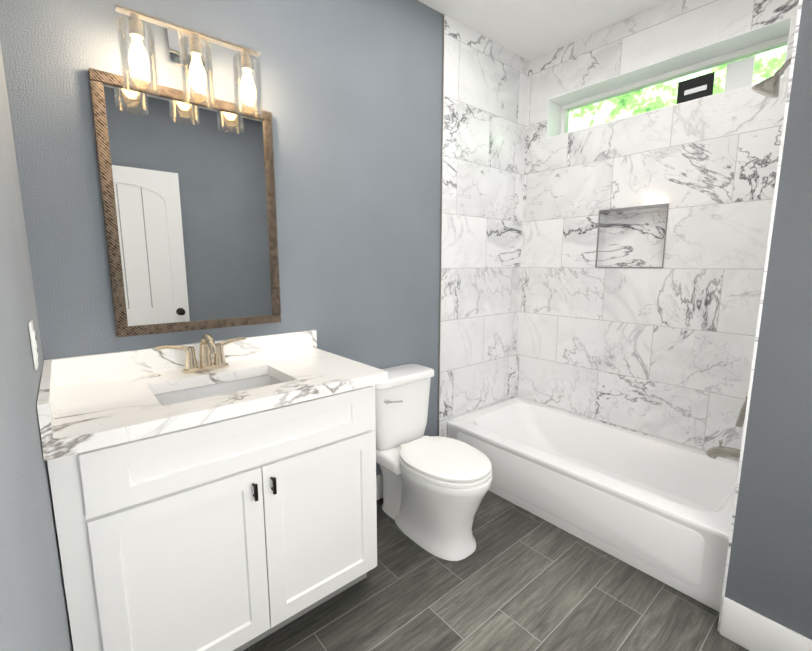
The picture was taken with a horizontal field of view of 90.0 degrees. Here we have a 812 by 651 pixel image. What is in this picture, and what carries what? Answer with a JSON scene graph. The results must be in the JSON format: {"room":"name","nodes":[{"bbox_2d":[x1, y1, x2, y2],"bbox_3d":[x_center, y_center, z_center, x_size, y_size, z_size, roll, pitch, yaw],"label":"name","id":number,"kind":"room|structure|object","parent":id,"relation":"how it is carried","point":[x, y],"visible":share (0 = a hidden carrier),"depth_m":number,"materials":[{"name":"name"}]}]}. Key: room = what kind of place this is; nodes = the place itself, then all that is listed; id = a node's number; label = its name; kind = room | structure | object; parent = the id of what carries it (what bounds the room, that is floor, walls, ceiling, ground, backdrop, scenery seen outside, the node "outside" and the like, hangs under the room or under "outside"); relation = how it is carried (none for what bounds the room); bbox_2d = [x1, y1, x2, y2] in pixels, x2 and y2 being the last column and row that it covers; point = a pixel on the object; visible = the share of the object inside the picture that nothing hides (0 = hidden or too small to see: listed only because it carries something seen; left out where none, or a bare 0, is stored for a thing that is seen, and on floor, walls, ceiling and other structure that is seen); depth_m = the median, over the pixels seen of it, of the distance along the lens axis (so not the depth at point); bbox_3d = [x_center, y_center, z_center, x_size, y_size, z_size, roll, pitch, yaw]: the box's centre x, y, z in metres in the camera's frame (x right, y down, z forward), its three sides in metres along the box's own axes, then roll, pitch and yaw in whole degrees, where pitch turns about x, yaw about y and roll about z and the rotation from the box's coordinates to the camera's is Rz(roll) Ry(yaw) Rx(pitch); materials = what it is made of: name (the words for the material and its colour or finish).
{"room":"bathroom","nodes":[
{"label":"bathroom","id":0,"kind":"room"},
{"bbox_2d":[0,43,73,650],"bbox_3d":[-0.479,-0.070,0.349,0.130,2.730,2.700,-7,11,-40],"label":"wall","id":1,"kind":"structure","parent":0,"point":[34,615],"depth_m":0.69,"materials":[{"name":"paint"}]},
{"bbox_2d":[28,320,37,369],"bbox_3d":[-0.915,0.047,1.000,0.008,0.116,0.070,-7,11,-40],"label":"electrical outlet plate","id":2,"kind":"object","parent":1,"relation":"attached to","point":[33,343],"visible":1,"depth_m":0.98,"materials":[{"name":"white plastic"}]},
{"bbox_2d":[0,0,442,474],"bbox_3d":[-0.190,-0.353,2.238,3.033,2.730,0.150,-7,11,-40],"label":"wall","id":3,"kind":"structure","parent":0,"point":[352,95],"depth_m":1.84,"materials":[{"name":"paint"}]},
{"bbox_2d":[88,68,280,336],"bbox_3d":[-0.803,-0.427,1.584,0.610,0.890,0.027,-7,11,-40],"label":"mirror","id":4,"kind":"object","parent":3,"relation":"attached to","point":[189,204],"visible":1,"depth_m":1.55,"materials":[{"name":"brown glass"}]},
{"bbox_2d":[115,4,263,119],"bbox_3d":[-0.757,-0.929,1.450,0.452,0.278,0.177,-7,11,-40],"label":"sconce","id":5,"kind":"object","parent":3,"relation":"attached to","point":[190,49],"visible":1,"depth_m":1.40,"materials":[{"name":"glass"}]},
{"bbox_2d":[438,14,528,436],"bbox_3d":[0.526,-0.427,2.730,0.827,2.730,0.010,-7,11,-40],"label":"wall tile","id":6,"kind":"structure","parent":3,"relation":"attached to","point":[484,103],"depth_m":2.65,"materials":[{"name":"tile"}]},
{"bbox_2d":[243,490,748,650],"bbox_3d":[0.224,1.281,0.885,4.435,0.100,3.100,-7,11,-40],"label":"floor","id":7,"kind":"structure","parent":0,"point":[519,579],"depth_m":1.63,"materials":[{"name":"grey tile"}]},
{"bbox_2d":[37,330,387,650],"bbox_3d":[-0.635,0.584,1.513,0.986,1.092,0.583,-7,11,-40],"label":"bathroom vanity","id":8,"kind":"object","parent":7,"relation":"on","point":[209,493],"visible":1,"depth_m":1.27,"materials":[{"name":"white wood"}]},
{"bbox_2d":[376,473,382,500],"bbox_3d":[-0.123,0.930,2.379,0.871,0.150,0.014,-7,11,-40],"label":"baseboard","id":9,"kind":"structure","parent":7,"relation":"on","point":[379,481],"depth_m":2.34,"materials":[{"name":"white wood"}]},
{"bbox_2d":[375,364,491,560],"bbox_3d":[0.060,0.668,2.016,0.553,0.776,0.733,-7,11,-40],"label":"toilet","id":10,"kind":"object","parent":7,"relation":"on","point":[436,489],"visible":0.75,"depth_m":1.97,"materials":[{"name":"white ceramic"}]},
{"bbox_2d":[447,397,738,611],"bbox_3d":[1.036,0.840,2.357,0.757,0.335,1.498,-7,11,-40],"label":"bathtub","id":11,"kind":"object","parent":7,"relation":"on","point":[659,510],"visible":0.79,"depth_m":2.13,"materials":[{"name":"white ceramic"}]},
{"bbox_2d":[418,0,667,60],"bbox_3d":[0.224,-1.518,0.465,4.435,0.100,3.100,-7,11,-40],"label":"ceiling","id":12,"kind":"structure","parent":0,"point":[528,30],"depth_m":2.30,"materials":[{"name":"white paint"}]},
{"bbox_2d":[515,0,798,461],"bbox_3d":[1.701,-0.342,2.164,0.235,2.730,2.700,-7,11,-40],"label":"wall","id":13,"kind":"structure","parent":0,"point":[665,352],"depth_m":2.33,"materials":[{"name":"tile"}]},
{"bbox_2d":[595,203,668,267],"bbox_3d":[1.325,-0.520,2.405,0.007,0.354,0.384,-7,11,-40],"label":"trim","id":14,"kind":"structure","parent":13,"relation":"attached to","point":[667,204],"depth_m":2.36,"materials":[{"name":"grey metal"}]},
{"bbox_2d":[546,17,791,138],"bbox_3d":[1.423,-1.331,2.351,0.234,0.250,1.195,-7,11,-40],"label":"window","id":15,"kind":"structure","parent":13,"relation":"in","point":[755,42],"depth_m":2.23,"materials":[{"name":"white"}]},
{"bbox_2d":[725,0,811,639],"bbox_3d":[1.823,-0.195,1.186,0.853,2.730,1.030,-7,11,-40],"label":"wall","id":16,"kind":"structure","parent":0,"point":[769,575],"depth_m":1.31,"materials":[{"name":"paint"}]},
{"bbox_2d":[717,0,802,631],"bbox_3d":[1.489,-0.254,1.578,0.853,2.730,0.008,-7,11,-40],"label":"wall tiles","id":17,"kind":"structure","parent":16,"relation":"attached to","point":[765,275],"depth_m":1.32,"materials":[{"name":"tile"}]},
{"bbox_2d":[706,440,740,459],"bbox_3d":[1.459,0.573,1.811,0.068,0.091,0.194,-7,11,-40],"label":"tub spout","id":18,"kind":"object","parent":17,"relation":"attached to","point":[720,450],"visible":0.54,"depth_m":1.82,"materials":[{"name":"silver metal"}]},
{"bbox_2d":[735,392,747,426],"bbox_3d":[1.488,0.339,1.740,0.170,0.222,0.102,-7,11,-40],"label":"shower valve","id":19,"kind":"object","parent":17,"relation":"attached to","point":[740,418],"visible":0.33,"depth_m":1.76,"materials":[{"name":"silver metal"}]},
{"bbox_2d":[751,57,791,97],"bbox_3d":[1.462,-0.976,1.575,0.100,0.161,0.184,-7,11,-40],"label":"shower head","id":20,"kind":"object","parent":17,"relation":"attached to","point":[769,87],"visible":0.88,"depth_m":1.58},
{"bbox_2d":[719,597,811,650],"bbox_3d":[1.433,1.112,1.169,0.015,0.150,0.850,-7,11,-40],"label":"baseboard","id":21,"kind":"structure","parent":16,"relation":"attached to","point":[746,628],"depth_m":1.41,"materials":[{"name":"white wood"}]},
{"label":"outside","id":22,"kind":"structure","parent":0,"visible":0},
{"bbox_2d":[568,46,786,131],"bbox_3d":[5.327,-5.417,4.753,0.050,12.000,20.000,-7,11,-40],"label":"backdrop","id":23,"kind":"structure","parent":22,"point":[671,94],"depth_m":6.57,"materials":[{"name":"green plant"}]}
]}

